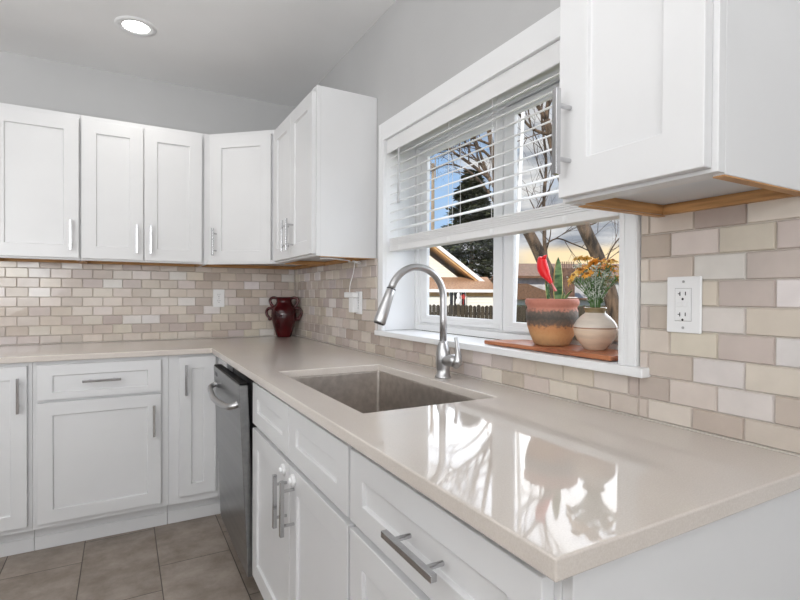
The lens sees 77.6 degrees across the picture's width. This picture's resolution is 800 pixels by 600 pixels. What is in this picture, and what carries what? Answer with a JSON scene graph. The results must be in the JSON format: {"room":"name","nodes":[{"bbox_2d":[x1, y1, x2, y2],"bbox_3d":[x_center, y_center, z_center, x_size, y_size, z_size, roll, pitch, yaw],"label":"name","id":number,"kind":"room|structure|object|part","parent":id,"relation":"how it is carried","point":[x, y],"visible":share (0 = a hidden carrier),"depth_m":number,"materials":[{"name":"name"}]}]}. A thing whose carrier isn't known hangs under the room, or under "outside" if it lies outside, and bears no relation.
{"room":"kitchen","nodes":[
{"label":"kitchen","id":0,"kind":"room"},
{"bbox_2d":[0,514,263,599],"bbox_3d":[-1.062,1.223,-0.241,4.600,0.060,6.600,0,1,-29],"label":"floor","id":1,"kind":"structure","parent":0,"point":[193,559],"depth_m":2.16,"materials":[{"name":"tile"}]},
{"bbox_2d":[0,362,34,557],"bbox_3d":[-1.989,0.720,2.401,0.418,0.887,0.670,0,1,-29],"label":"base cabinet","id":2,"kind":"object","parent":1,"relation":"on","point":[17,534],"visible":0.79,"depth_m":2.22,"materials":[{"name":"white paint"}]},
{"bbox_3d":[-1.853,0.661,2.151,0.388,0.726,0.020,0,1,-29],"label":"door","id":3,"kind":"part","parent":2,"relation":"part of","materials":[{"name":"white paint"}]},
{"bbox_3d":[-1.692,0.424,2.203,0.012,0.157,0.042,0,1,-29],"label":"handle","id":4,"kind":"part","parent":2,"relation":"part of","materials":[{"name":"metal"}]},
{"bbox_2d":[33,356,167,550],"bbox_3d":[-1.561,0.720,2.639,0.560,0.887,0.670,0,1,-29],"label":"base cabinet","id":5,"kind":"object","parent":1,"relation":"on","point":[100,426],"visible":0.89,"depth_m":2.38,"materials":[{"name":"white paint"}]},
{"bbox_3d":[-1.429,0.378,2.384,0.509,0.160,0.020,0,1,-29],"label":"drawer","id":6,"kind":"part","parent":5,"relation":"part of","materials":[{"name":"white paint"}]},
{"bbox_3d":[-1.431,0.748,2.388,0.509,0.553,0.020,0,1,-29],"label":"door","id":7,"kind":"part","parent":5,"relation":"part of","materials":[{"name":"white paint"}]},
{"bbox_3d":[-1.413,0.378,2.358,0.157,0.012,0.042,0,1,-29],"label":"handle","id":8,"kind":"part","parent":5,"relation":"part of","materials":[{"name":"metal"}]},
{"bbox_3d":[-1.221,0.598,2.467,0.012,0.157,0.042,0,1,-29],"label":"handle","id":9,"kind":"part","parent":5,"relation":"part of","materials":[{"name":"metal"}]},
{"bbox_2d":[167,353,232,523],"bbox_3d":[-0.898,0.720,2.901,0.850,0.887,0.858,0,1,-29],"label":"base cabinet","id":10,"kind":"object","parent":1,"relation":"on","point":[193,471],"visible":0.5,"depth_m":2.59,"materials":[{"name":"white paint"}]},
{"bbox_3d":[-1.092,0.408,2.537,0.012,0.157,0.042,0,1,-29],"label":"handle","id":11,"kind":"part","parent":10,"relation":"part of","materials":[{"name":"metal"}]},
{"bbox_3d":[-1.057,0.652,2.595,0.180,0.717,0.020,0,1,-29],"label":"door","id":12,"kind":"part","parent":10,"relation":"part of","materials":[{"name":"white paint"}]},
{"bbox_2d":[207,364,256,576],"bbox_3d":[-0.496,0.736,2.277,0.698,0.872,0.600,0,1,-29],"label":"dishwasher","id":13,"kind":"object","parent":1,"relation":"on","point":[232,398],"visible":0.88,"depth_m":2.02,"materials":[{"name":"grey metal"}]},
{"bbox_3d":[-0.770,0.409,2.119,0.065,0.046,0.525,0,1,-29],"label":"handle","id":14,"kind":"part","parent":13,"relation":"part of","materials":[{"name":"silver metal"}]},
{"bbox_3d":[-0.734,0.316,2.139,0.034,0.005,0.596,0,1,-29],"label":"control panel","id":15,"kind":"part","parent":13,"relation":"part of","materials":[{"name":"black"}]},
{"bbox_2d":[252,382,355,599],"bbox_3d":[-0.081,0.737,1.619,0.670,0.887,0.922,0,1,-29],"label":"base cabinet","id":16,"kind":"object","parent":1,"relation":"on","point":[301,522],"visible":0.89,"depth_m":1.39,"materials":[{"name":"white paint"}]},
{"bbox_3d":[-0.431,0.387,1.667,0.020,0.153,0.461,0,1,-29],"label":"false drawer","id":17,"kind":"part","parent":16,"relation":"part of","materials":[{"name":"white paint"}]},
{"bbox_3d":[-0.431,0.758,1.666,0.020,0.555,0.470,0,1,-29],"label":"door","id":18,"kind":"part","parent":16,"relation":"part of","materials":[{"name":"white paint"}]},
{"bbox_3d":[-0.354,0.590,1.465,0.042,0.157,0.012,0,1,-29],"label":"handle","id":19,"kind":"part","parent":16,"relation":"part of","materials":[{"name":"metal"}]},
{"bbox_3d":[-0.356,0.510,1.493,0.016,0.034,0.034,0,1,-29],"label":"child lock knob","id":20,"kind":"part","parent":16,"relation":"part of","materials":[{"name":"white plastic"}]},
{"bbox_3d":[-0.318,0.586,1.401,0.042,0.157,0.012,0,1,-29],"label":"handle","id":21,"kind":"part","parent":16,"relation":"part of","materials":[{"name":"metal"}]},
{"bbox_3d":[-0.307,0.511,1.407,0.016,0.034,0.034,0,1,-29],"label":"child lock knob","id":22,"kind":"part","parent":16,"relation":"part of","materials":[{"name":"white plastic"}]},
{"bbox_3d":[-0.211,0.391,1.271,0.020,0.153,0.437,0,1,-29],"label":"false drawer","id":23,"kind":"part","parent":16,"relation":"part of","materials":[{"name":"white paint"}]},
{"bbox_3d":[-0.210,0.763,1.271,0.020,0.555,0.428,0,1,-29],"label":"door","id":24,"kind":"part","parent":16,"relation":"part of","materials":[{"name":"white paint"}]},
{"bbox_2d":[0,335,799,581],"bbox_3d":[-1.004,0.275,1.605,2.300,0.027,3.013,0,1,-29],"label":"countertop","id":25,"kind":"structure","parent":16,"relation":"on","point":[568,489],"depth_m":0.88,"materials":[{"name":"stone"}]},
{"bbox_2d":[265,296,302,337],"bbox_3d":[-0.772,0.111,3.308,0.199,0.272,0.166,0,1,-40],"label":"ceramic vase","id":26,"kind":"object","parent":25,"relation":"on","point":[283,317],"visible":1,"depth_m":3.26,"materials":[{"name":"red ceramic"}]},
{"bbox_3d":[-0.868,0.091,3.306,0.059,0.092,0.018,0,1,-1],"label":"handle","id":27,"kind":"part","parent":26,"relation":"part of","materials":[{"name":"red ceramic"}]},
{"bbox_3d":[-0.846,0.013,3.306,0.054,0.077,0.020,0,1,-1],"label":"handle","id":28,"kind":"part","parent":26,"relation":"part of","materials":[{"name":"red ceramic"}]},
{"bbox_3d":[-0.697,0.013,3.309,0.055,0.077,0.020,0,1,-1],"label":"handle","id":29,"kind":"part","parent":26,"relation":"part of","materials":[{"name":"red ceramic"}]},
{"bbox_3d":[-0.676,0.092,3.310,0.059,0.092,0.018,0,1,-1],"label":"handle","id":30,"kind":"part","parent":26,"relation":"part of","materials":[{"name":"red ceramic"}]},
{"bbox_2d":[293,371,473,413],"bbox_3d":[-0.088,0.403,1.607,0.444,0.220,0.764,0,1,-29],"label":"sink","id":31,"kind":"object","parent":25,"relation":"in","point":[373,391],"visible":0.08,"depth_m":1.94,"materials":[{"name":"metal"}]},
{"bbox_2d":[373,263,461,378],"bbox_3d":[0.062,0.073,1.620,0.292,0.388,0.126,0,1,-29],"label":"kitchen faucet","id":32,"kind":"object","parent":25,"relation":"on","point":[444,360],"visible":1,"depth_m":1.66,"materials":[{"name":"silver metal"}]},
{"bbox_3d":[0.061,0.013,1.659,0.226,0.268,0.024,0,1,-29],"label":"spout","id":33,"kind":"part","parent":32,"relation":"part of","materials":[{"name":"silver metal"}]},
{"bbox_3d":[0.176,0.175,1.660,0.041,0.105,0.082,0,1,-29],"label":"lever","id":34,"kind":"part","parent":32,"relation":"part of","materials":[{"name":"silver metal"}]},
{"bbox_2d":[350,448,799,599],"bbox_3d":[0.288,0.745,0.958,0.670,0.887,0.590,0,1,-29],"label":"base cabinet","id":35,"kind":"object","parent":1,"relation":"on","point":[405,545],"visible":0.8,"depth_m":0.75,"materials":[{"name":"white paint"}]},
{"bbox_3d":[0.035,0.769,0.830,0.020,0.555,0.558,0,1,-29],"label":"door","id":36,"kind":"part","parent":35,"relation":"part of","materials":[{"name":"white paint"}]},
{"bbox_3d":[0.023,0.399,0.787,0.042,0.012,0.157,0,1,-29],"label":"handle","id":37,"kind":"part","parent":35,"relation":"part of","materials":[{"name":"metal"}]},
{"bbox_3d":[0.037,0.397,0.826,0.020,0.153,0.558,0,1,-29],"label":"drawer","id":38,"kind":"part","parent":35,"relation":"part of","materials":[{"name":"white paint"}]},
{"bbox_3d":[0.455,0.748,0.722,0.608,0.887,0.016,0,1,-29],"label":"panel","id":39,"kind":"part","parent":35,"relation":"part of","materials":[{"name":"white paint"}]},
{"bbox_2d":[0,51,294,345],"bbox_3d":[-2.698,-0.091,2.488,4.400,2.500,0.212,0,1,-29],"label":"wall","id":40,"kind":"structure","parent":0,"point":[41,302],"depth_m":2.97,"materials":[{"name":"beige tile"}]},
{"bbox_2d":[0,103,83,263],"bbox_3d":[-1.902,-0.588,2.610,0.390,0.763,0.360,0,1,-29],"label":"upper cabinet","id":41,"kind":"object","parent":40,"relation":"attached to","point":[40,148],"visible":0.91,"depth_m":2.51,"materials":[{"name":"white paint"}]},
{"bbox_3d":[-1.923,-0.219,2.649,0.388,0.024,0.278,0,1,-29],"label":"underside rail","id":42,"kind":"part","parent":41,"relation":"part of","materials":[{"name":"brown wood"}]},
{"bbox_3d":[-1.690,-0.334,2.550,0.012,0.157,0.042,0,1,-29],"label":"handle","id":43,"kind":"part","parent":41,"relation":"part of","materials":[{"name":"metal"}]},
{"bbox_2d":[80,115,203,266],"bbox_3d":[-1.466,-0.588,2.853,0.606,0.763,0.360,0,1,-29],"label":"upper cabinet","id":44,"kind":"object","parent":40,"relation":"attached to","point":[142,186],"visible":1,"depth_m":2.72,"materials":[{"name":"white paint"}]},
{"bbox_3d":[-1.538,-0.580,2.667,0.286,0.724,0.020,0,1,-29],"label":"door","id":45,"kind":"part","parent":44,"relation":"part of","materials":[{"name":"white paint"}]},
{"bbox_3d":[-1.428,-0.330,2.696,0.012,0.157,0.042,0,1,-29],"label":"handle","id":46,"kind":"part","parent":44,"relation":"part of","materials":[{"name":"metal"}]},
{"bbox_3d":[-1.488,-0.219,2.892,0.604,0.024,0.278,0,1,-29],"label":"underside rail","id":47,"kind":"part","parent":44,"relation":"part of","materials":[{"name":"brown wood"}]},
{"bbox_3d":[-1.369,-0.330,2.728,0.012,0.157,0.042,0,1,-29],"label":"handle","id":48,"kind":"part","parent":44,"relation":"part of","materials":[{"name":"metal"}]},
{"bbox_3d":[-1.279,-0.580,2.811,0.297,0.724,0.020,0,1,-29],"label":"door","id":49,"kind":"part","parent":44,"relation":"part of","materials":[{"name":"white paint"}]},
{"bbox_2d":[213,289,223,306],"bbox_3d":[-1.173,-0.011,3.218,0.070,0.114,0.008,0,1,-29],"label":"wall outlet","id":50,"kind":"object","parent":40,"relation":"attached to","point":[218,294],"visible":1,"depth_m":3.21,"materials":[{"name":"white plastic"}]},
{"bbox_2d":[216,293,221,302],"bbox_3d":[-1.171,-0.011,3.215,0.033,0.068,0.002,0,1,-29],"label":"receptacle","id":51,"kind":"object","parent":50,"relation":"attached to","point":[218,295],"depth_m":3.22,"materials":[{"name":"white plastic"}]},
{"bbox_2d":[199,128,317,269],"bbox_3d":[-0.860,-0.588,3.048,0.640,0.761,0.610,0,1,-29],"label":"upper cabinet","id":52,"kind":"object","parent":40,"relation":"attached to","point":[239,166],"visible":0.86,"depth_m":2.85,"materials":[{"name":"white paint"}]},
{"bbox_3d":[-1.070,-0.334,2.862,0.012,0.157,0.042,0,1,13],"label":"handle","id":53,"kind":"part","parent":52,"relation":"part of","materials":[{"name":"metal"}]},
{"bbox_3d":[-0.888,-0.217,2.952,0.883,0.021,0.228,0,1,14],"label":"rail","id":54,"kind":"part","parent":52,"relation":"part of","materials":[{"name":"white paint"}]},
{"bbox_3d":[-0.910,-0.579,2.854,0.377,0.724,0.020,0,1,13],"label":"door","id":55,"kind":"part","parent":52,"relation":"part of","materials":[{"name":"white paint"}]},
{"bbox_3d":[-0.859,-0.219,3.063,0.620,0.020,0.590,0,1,-29],"label":"underside rail","id":56,"kind":"part","parent":52,"relation":"part of","materials":[{"name":"brown wood"}]},
{"bbox_2d":[0,0,395,107],"bbox_3d":[-1.049,-1.382,-0.265,4.600,0.150,6.600,0,1,-29],"label":"ceiling","id":57,"kind":"structure","parent":0,"point":[271,51],"depth_m":2.54,"materials":[{"name":"paint"}]},
{"bbox_2d":[114,15,156,36],"bbox_3d":[-1.285,-1.330,2.421,0.186,0.006,0.186,0,1,-29],"label":"recessed light","id":58,"kind":"object","parent":57,"relation":"in","point":[133,25],"visible":1,"depth_m":2.41,"materials":[{"name":"white"}]},
{"bbox_2d":[516,111,524,311],"bbox_3d":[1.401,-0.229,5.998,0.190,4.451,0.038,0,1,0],"label":"window frame","id":59,"kind":"structure","parent":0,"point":[522,113],"depth_m":5.97,"materials":[{"name":"white"}]},
{"bbox_2d":[295,0,799,456],"bbox_3d":[0.860,-0.057,0.816,0.212,2.500,6.600,0,1,-29],"label":"wall","id":60,"kind":"structure","parent":0,"point":[738,379],"depth_m":1.11,"materials":[{"name":"beige tile"}]},
{"bbox_2d":[274,85,376,265],"bbox_3d":[-0.428,-0.580,2.561,0.360,0.763,0.659,0,1,-29],"label":"upper cabinet","id":61,"kind":"object","parent":60,"relation":"attached to","point":[325,150],"visible":1,"depth_m":2.31,"materials":[{"name":"white paint"}]},
{"bbox_3d":[-0.620,-0.575,2.641,0.020,0.724,0.308,0,1,-29],"label":"door","id":62,"kind":"part","parent":61,"relation":"part of","materials":[{"name":"white paint"}]},
{"bbox_3d":[-0.582,-0.323,2.509,0.042,0.157,0.012,0,1,-29],"label":"handle","id":63,"kind":"part","parent":61,"relation":"part of","materials":[{"name":"metal"}]},
{"bbox_3d":[-0.545,-0.322,2.443,0.042,0.157,0.012,0,1,-29],"label":"handle","id":64,"kind":"part","parent":61,"relation":"part of","materials":[{"name":"metal"}]},
{"bbox_3d":[-0.464,-0.572,2.361,0.020,0.724,0.326,0,1,-29],"label":"door","id":65,"kind":"part","parent":61,"relation":"part of","materials":[{"name":"white paint"}]},
{"bbox_3d":[-0.395,-0.210,2.584,0.278,0.024,0.657,0,1,-29],"label":"underside rail","id":66,"kind":"part","parent":61,"relation":"part of","materials":[{"name":"brown wood"}]},
{"bbox_2d":[356,291,361,313],"bbox_3d":[-0.208,0.014,2.513,0.008,0.114,0.070,0,1,-29],"label":"wall outlet","id":67,"kind":"object","parent":60,"relation":"attached to","point":[360,292],"visible":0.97,"depth_m":2.50,"materials":[{"name":"white plastic"}]},
{"bbox_2d":[344,292,357,312],"bbox_3d":[-0.251,0.011,2.547,0.034,0.102,0.110,0,1,-29],"label":"plug adapter","id":68,"kind":"object","parent":67,"relation":"attached to","point":[353,296],"visible":1,"depth_m":2.51,"materials":[{"name":"white plastic"}]},
{"bbox_2d":[320,258,360,291],"bbox_3d":[-0.263,-0.117,2.404,0.114,0.156,0.290,1,1,22],"label":"power cord","id":69,"kind":"object","parent":68,"relation":"attached to","point":[356,262],"visible":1,"depth_m":2.42,"materials":[{"name":"white plastic"}]},
{"bbox_2d":[374,7,650,377],"bbox_3d":[0.317,-0.317,1.768,0.233,0.973,1.366,0,1,-29],"label":"window","id":70,"kind":"structure","parent":60,"relation":"in","point":[409,309],"depth_m":1.85,"materials":[{"name":"white wood"}]},
{"bbox_3d":[0.245,-0.295,2.097,0.020,0.810,0.576,0,1,-29],"label":"sash","id":71,"kind":"part","parent":70,"relation":"part of","materials":[{"name":"white"}]},
{"bbox_2d":[387,41,619,251],"bbox_3d":[0.261,-0.467,1.750,0.070,0.507,1.218,0,1,-29],"label":"window blind","id":72,"kind":"object","parent":70,"relation":"attached to","point":[560,215],"visible":0.8,"depth_m":1.65,"materials":[{"name":"white plastic"}]},
{"bbox_3d":[0.202,-0.466,1.870,0.057,0.430,0.014,0,1,-29],"label":"ladder cord","id":73,"kind":"part","parent":72,"relation":"part of","materials":[{"name":"white fabric"}]},
{"bbox_3d":[0.323,-0.463,1.651,0.057,0.430,0.014,0,1,-29],"label":"ladder cord","id":74,"kind":"part","parent":72,"relation":"part of","materials":[{"name":"white fabric"}]},
{"bbox_3d":[0.266,-0.227,1.755,0.052,0.026,1.202,0,1,-29],"label":"rail","id":75,"kind":"part","parent":72,"relation":"part of","materials":[{"name":"white plastic"}]},
{"bbox_3d":[0.296,0.158,1.762,0.192,0.022,1.366,0,1,-29],"label":"sill","id":76,"kind":"part","parent":70,"relation":"part of","materials":[{"name":"white"}]},
{"bbox_3d":[0.390,-0.292,1.830,0.043,0.875,1.245,0,1,-29],"label":"frame","id":77,"kind":"part","parent":70,"relation":"part of","materials":[{"name":"white"}]},
{"bbox_2d":[484,340,617,360],"bbox_3d":[0.467,0.142,1.478,0.154,0.013,0.492,0,1,-29],"label":"wooden board","id":78,"kind":"object","parent":70,"relation":"on","point":[571,350],"visible":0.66,"depth_m":1.40,"materials":[{"name":"orange wood"}]},
{"bbox_2d":[525,257,579,345],"bbox_3d":[0.459,0.003,1.502,0.157,0.264,0.157,0,1,-29],"label":"plant pot","id":79,"kind":"object","parent":78,"relation":"on","point":[550,322],"visible":0.97,"depth_m":1.45,"materials":[{"name":"ceramic"}]},
{"bbox_2d":[537,255,556,298],"bbox_3d":[0.438,-0.060,1.483,0.030,0.150,0.075,0,1,-29],"label":"bird ornament","id":80,"kind":"object","parent":79,"relation":"in","point":[542,266],"visible":1,"depth_m":1.48,"materials":[{"name":"red"}]},
{"bbox_3d":[0.459,0.066,1.502,0.157,0.139,0.157,0,1,-29],"label":"pot","id":81,"kind":"part","parent":79,"relation":"part of","materials":[{"name":"ceramic"}]},
{"bbox_2d":[573,307,617,349],"bbox_3d":[0.540,0.078,1.375,0.115,0.117,0.115,0,1,-29],"label":"flower vase","id":82,"kind":"object","parent":78,"relation":"on","point":[594,329],"visible":1,"depth_m":1.34,"materials":[{"name":"beige ceramic"}]},
{"bbox_2d":[568,280,588,299],"bbox_3d":[0.507,-0.009,1.392,0.076,0.112,0.038,1,1,29],"label":"flower","id":83,"kind":"object","parent":82,"relation":"in","point":[570,281],"visible":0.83,"depth_m":1.39,"materials":[{"name":"yellow plant"}]},
{"bbox_2d":[567,276,590,306],"bbox_3d":[0.503,-0.014,1.379,0.076,0.130,0.038,0,1,9],"label":"flower","id":84,"kind":"object","parent":82,"relation":"in","point":[576,281],"visible":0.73,"depth_m":1.38,"materials":[{"name":"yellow plant"}]},
{"bbox_2d":[570,269,592,306],"bbox_3d":[0.503,-0.016,1.366,0.076,0.138,0.038,0,1,-12],"label":"flower","id":85,"kind":"object","parent":82,"relation":"in","point":[574,274],"visible":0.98,"depth_m":1.36,"materials":[{"name":"yellow plant"}]},
{"bbox_2d":[572,255,590,289],"bbox_3d":[0.514,-0.036,1.395,0.062,0.180,0.037,1,1,41],"label":"flower","id":86,"kind":"object","parent":82,"relation":"in","point":[578,258],"visible":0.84,"depth_m":1.40,"materials":[{"name":"yellow plant"}]},
{"bbox_2d":[576,265,591,302],"bbox_3d":[0.510,-0.024,1.371,0.064,0.152,0.041,0,1,-4],"label":"flower","id":87,"kind":"object","parent":82,"relation":"in","point":[584,265],"visible":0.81,"depth_m":1.37,"materials":[{"name":"orange plant"}]},
{"bbox_2d":[581,256,592,289],"bbox_3d":[0.534,-0.036,1.407,0.037,0.181,0.062,0,1,-9],"label":"flower","id":88,"kind":"object","parent":82,"relation":"in","point":[585,258],"visible":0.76,"depth_m":1.42,"materials":[{"name":"yellow plant"}]},
{"bbox_2d":[581,270,597,306],"bbox_3d":[0.519,-0.017,1.352,0.064,0.132,0.041,0,1,-44],"label":"flower","id":89,"kind":"object","parent":82,"relation":"in","point":[586,274],"visible":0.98,"depth_m":1.34,"materials":[{"name":"orange plant"}]},
{"bbox_3d":[0.526,-0.013,1.354,0.045,0.124,0.026,0,1,-15],"label":"stem","id":90,"kind":"part","parent":89,"relation":"part of","materials":[{"name":"green plant"}]},
{"bbox_2d":[593,261,602,292],"bbox_3d":[0.540,-0.027,1.352,0.056,0.156,0.032,0,1,-39],"label":"flower","id":91,"kind":"object","parent":82,"relation":"in","point":[594,268],"visible":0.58,"depth_m":1.35,"materials":[{"name":"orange plant"}]},
{"bbox_2d":[596,258,605,295],"bbox_3d":[0.547,-0.031,1.353,0.032,0.169,0.056,1,1,31],"label":"flower","id":92,"kind":"object","parent":82,"relation":"in","point":[605,258],"visible":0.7,"depth_m":1.35,"materials":[{"name":"orange plant"}]},
{"bbox_2d":[598,260,614,304],"bbox_3d":[0.552,-0.029,1.342,0.037,0.160,0.062,0,1,-19],"label":"flower","id":93,"kind":"object","parent":82,"relation":"in","point":[605,261],"visible":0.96,"depth_m":1.33,"materials":[{"name":"yellow plant"}]},
{"bbox_3d":[0.553,-0.025,1.351,0.029,0.152,0.047,0,1,-19],"label":"stem","id":94,"kind":"part","parent":93,"relation":"part of","materials":[{"name":"green plant"}]},
{"bbox_2d":[599,265,618,305],"bbox_3d":[0.569,-0.025,1.357,0.062,0.146,0.037,1,1,31],"label":"flower","id":95,"kind":"object","parent":82,"relation":"in","point":[614,266],"visible":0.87,"depth_m":1.35,"materials":[{"name":"yellow plant"}]},
{"bbox_3d":[0.522,-0.289,1.572,0.020,0.810,0.546,0,1,-29],"label":"sash","id":96,"kind":"part","parent":70,"relation":"part of","materials":[{"name":"white"}]},
{"bbox_2d":[552,0,799,217],"bbox_3d":[0.495,-0.564,0.898,0.366,0.763,0.290,0,1,-29],"label":"upper cabinet","id":97,"kind":"object","parent":60,"relation":"attached to","point":[660,108],"visible":1,"depth_m":0.80,"materials":[{"name":"white paint"}]},
{"bbox_3d":[0.299,-0.308,0.916,0.042,0.157,0.012,0,1,-29],"label":"handle","id":98,"kind":"part","parent":97,"relation":"part of","materials":[{"name":"metal"}]},
{"bbox_3d":[0.380,-0.556,0.834,0.020,0.727,0.273,0,1,-29],"label":"door","id":99,"kind":"part","parent":97,"relation":"part of","materials":[{"name":"white paint"}]},
{"bbox_3d":[0.528,-0.195,0.921,0.284,0.024,0.288,0,1,-29],"label":"underside rail","id":100,"kind":"part","parent":97,"relation":"part of","materials":[{"name":"brown wood"}]},
{"bbox_2d":[667,276,701,333],"bbox_3d":[0.603,0.010,1.057,0.009,0.120,0.074,0,1,-29],"label":"wall outlet","id":101,"kind":"object","parent":60,"relation":"attached to","point":[684,294],"visible":1,"depth_m":1.05,"materials":[{"name":"white plastic"}]},
{"bbox_2d":[675,289,690,320],"bbox_3d":[0.601,0.010,1.056,0.002,0.068,0.034,0,1,-29],"label":"receptacle","id":102,"kind":"object","parent":101,"relation":"attached to","point":[682,296],"depth_m":1.05,"materials":[{"name":"white plastic"}]},
{"bbox_2d":[567,276,591,300],"bbox_3d":[0.501,-0.007,1.384,0.071,0.118,0.029,0,1,15],"label":"sprig","id":103,"kind":"object","parent":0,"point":[567,276],"visible":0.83,"depth_m":1.38,"materials":[{"name":"white plant"}]},
{"bbox_2d":[577,263,593,299],"bbox_3d":[0.508,-0.025,1.365,0.057,0.153,0.027,0,1,-17],"label":"sprig","id":104,"kind":"object","parent":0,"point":[578,266],"visible":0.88,"depth_m":1.36,"materials":[{"name":"white plant"}]},
{"bbox_2d":[578,266,595,306],"bbox_3d":[0.513,-0.022,1.361,0.064,0.149,0.041,0,1,-24],"label":"flower","id":105,"kind":"object","parent":104,"relation":"attached to","point":[584,267],"visible":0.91,"depth_m":1.35,"materials":[{"name":"orange plant"}]},
{"bbox_3d":[0.520,-0.018,1.360,0.045,0.139,0.026,0,1,5],"label":"stem","id":106,"kind":"part","parent":105,"relation":"part of","materials":[{"name":"green plant"}]},
{"bbox_2d":[586,271,597,299],"bbox_3d":[0.523,-0.014,1.355,0.024,0.132,0.050,1,1,40],"label":"sprig","id":107,"kind":"object","parent":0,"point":[593,275],"visible":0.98,"depth_m":1.35,"materials":[{"name":"white plant"}]},
{"bbox_2d":[587,258,599,306],"bbox_3d":[0.532,-0.031,1.353,0.056,0.168,0.032,0,1,-19],"label":"flower","id":108,"kind":"object","parent":107,"relation":"attached to","point":[594,261],"visible":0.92,"depth_m":1.35,"materials":[{"name":"orange plant"}]},
{"bbox_2d":[590,262,600,306],"bbox_3d":[0.527,-0.024,1.343,0.027,0.153,0.057,0,1,20],"label":"sprig","id":109,"kind":"object","parent":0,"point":[596,296],"visible":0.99,"depth_m":1.35,"materials":[{"name":"white plant"}]},
{"bbox_2d":[596,264,605,306],"bbox_3d":[0.552,-0.030,1.392,0.056,0.163,0.032,0,1,-9],"label":"flower","id":110,"kind":"object","parent":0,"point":[602,265],"visible":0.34,"depth_m":1.39,"materials":[{"name":"orange plant"}]},
{"bbox_2d":[596,271,608,306],"bbox_3d":[0.545,-0.014,1.349,0.024,0.132,0.050,0,1,-12],"label":"sprig","id":111,"kind":"object","parent":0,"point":[605,275],"visible":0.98,"depth_m":1.35,"materials":[{"name":"white plant"}]},
{"bbox_2d":[597,271,615,299],"bbox_3d":[0.563,-0.014,1.362,0.050,0.132,0.024,1,1,25],"label":"sprig","id":112,"kind":"object","parent":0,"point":[609,271],"visible":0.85,"depth_m":1.36,"materials":[{"name":"white plant"}]},
{"bbox_2d":[599,278,616,296],"bbox_3d":[0.581,-0.007,1.379,0.071,0.118,0.029,0,1,-7],"label":"sprig","id":113,"kind":"object","parent":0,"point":[613,278],"visible":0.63,"depth_m":1.37,"materials":[{"name":"white plant"}]},
{"bbox_2d":[598,263,615,305],"bbox_3d":[0.569,-0.025,1.381,0.064,0.160,0.041,0,1,-14],"label":"flower","id":114,"kind":"object","parent":113,"relation":"attached to","point":[605,263],"visible":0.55,"depth_m":1.38,"materials":[{"name":"orange plant"}]},
{"bbox_2d":[598,258,618,306],"bbox_3d":[0.562,-0.031,1.348,0.037,0.165,0.062,0,1,-39],"label":"flower","id":115,"kind":"object","parent":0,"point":[613,260],"visible":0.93,"depth_m":1.34,"materials":[{"name":"yellow plant"}]},
{"bbox_3d":[0.560,-0.027,1.357,0.029,0.157,0.047,0,1,-39],"label":"stem","id":116,"kind":"part","parent":115,"relation":"part of","materials":[{"name":"green plant"}]},
{"bbox_2d":[599,270,618,306],"bbox_3d":[0.569,-0.015,1.350,0.076,0.138,0.038,1,1,39],"label":"flower","id":117,"kind":"object","parent":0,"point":[616,270],"visible":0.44,"depth_m":1.35,"materials":[{"name":"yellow plant"}]},
{"label":"outside","id":118,"kind":"structure","parent":0,"visible":0},
{"label":"ground","id":119,"kind":"structure","parent":118,"visible":0},
{"bbox_2d":[430,159,435,229],"bbox_3d":[2.693,-4.980,40.959,0.386,13.300,0.369,0,1,-31],"label":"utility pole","id":120,"kind":"object","parent":119,"relation":"on","point":[432,174],"visible":0.37,"depth_m":40.80,"materials":[{"name":"brown wood"}]},
{"bbox_2d":[456,293,460,304],"bbox_3d":[3.437,0.675,29.308,0.320,2.220,0.312,0,1,0],"label":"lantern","id":121,"kind":"object","parent":119,"relation":"on","point":[458,301],"visible":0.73,"depth_m":29.21,"materials":[{"name":"white"}]},
{"bbox_2d":[429,246,492,317],"bbox_3d":[-0.216,-1.839,34.094,12.150,7.121,8.980,0,1,0],"label":"house","id":122,"kind":"structure","parent":119,"relation":"on","point":[456,277],"depth_m":31.34,"materials":[{"name":"white"}]},
{"bbox_3d":[3.449,0.205,29.888,0.900,1.350,0.029,0,1,0],"label":"pane","id":123,"kind":"part","parent":122,"relation":"part of","materials":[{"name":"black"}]},
{"bbox_2d":[430,129,493,202],"bbox_3d":[0.625,-1.800,10.180,2.715,7.531,3.528,1,1,39],"label":"bare tree","id":124,"kind":"object","parent":119,"relation":"on","point":[490,138],"visible":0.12,"depth_m":10.45,"materials":[{"name":"brown plant"}]},
{"bbox_2d":[440,169,493,282],"bbox_3d":[6.208,-4.772,42.787,8.887,12.891,9.292,1,1,28],"label":"conifer tree","id":125,"kind":"object","parent":119,"relation":"on","point":[485,260],"visible":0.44,"depth_m":41.87,"materials":[{"name":"green plant"}]},
{"bbox_2d":[422,304,606,339],"bbox_3d":[3.799,1.029,18.036,8.808,1.730,0.110,0,1,0],"label":"wooden fence","id":126,"kind":"object","parent":119,"relation":"on","point":[486,312],"visible":0.2,"depth_m":17.99,"materials":[{"name":"brown wood"}]},
{"bbox_2d":[439,103,618,298],"bbox_3d":[1.888,-1.585,8.141,5.586,7.193,2.643,0,1,-2],"label":"bare tree","id":127,"kind":"object","parent":119,"relation":"on","point":[534,243],"visible":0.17,"depth_m":7.95,"materials":[{"name":"brown plant"}]},
{"bbox_2d":[478,99,618,325],"bbox_3d":[2.092,-1.438,6.956,4.510,6.907,2.317,0,1,-4],"label":"bare tree","id":128,"kind":"object","parent":119,"relation":"on","point":[611,300],"visible":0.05,"depth_m":6.93,"materials":[{"name":"brown plant"}]},
{"bbox_2d":[490,262,618,305],"bbox_3d":[10.851,-0.167,28.249,11.100,4.000,10.300,0,1,0],"label":"house","id":129,"kind":"structure","parent":119,"relation":"on","point":[531,285],"depth_m":24.98,"materials":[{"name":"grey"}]}
]}

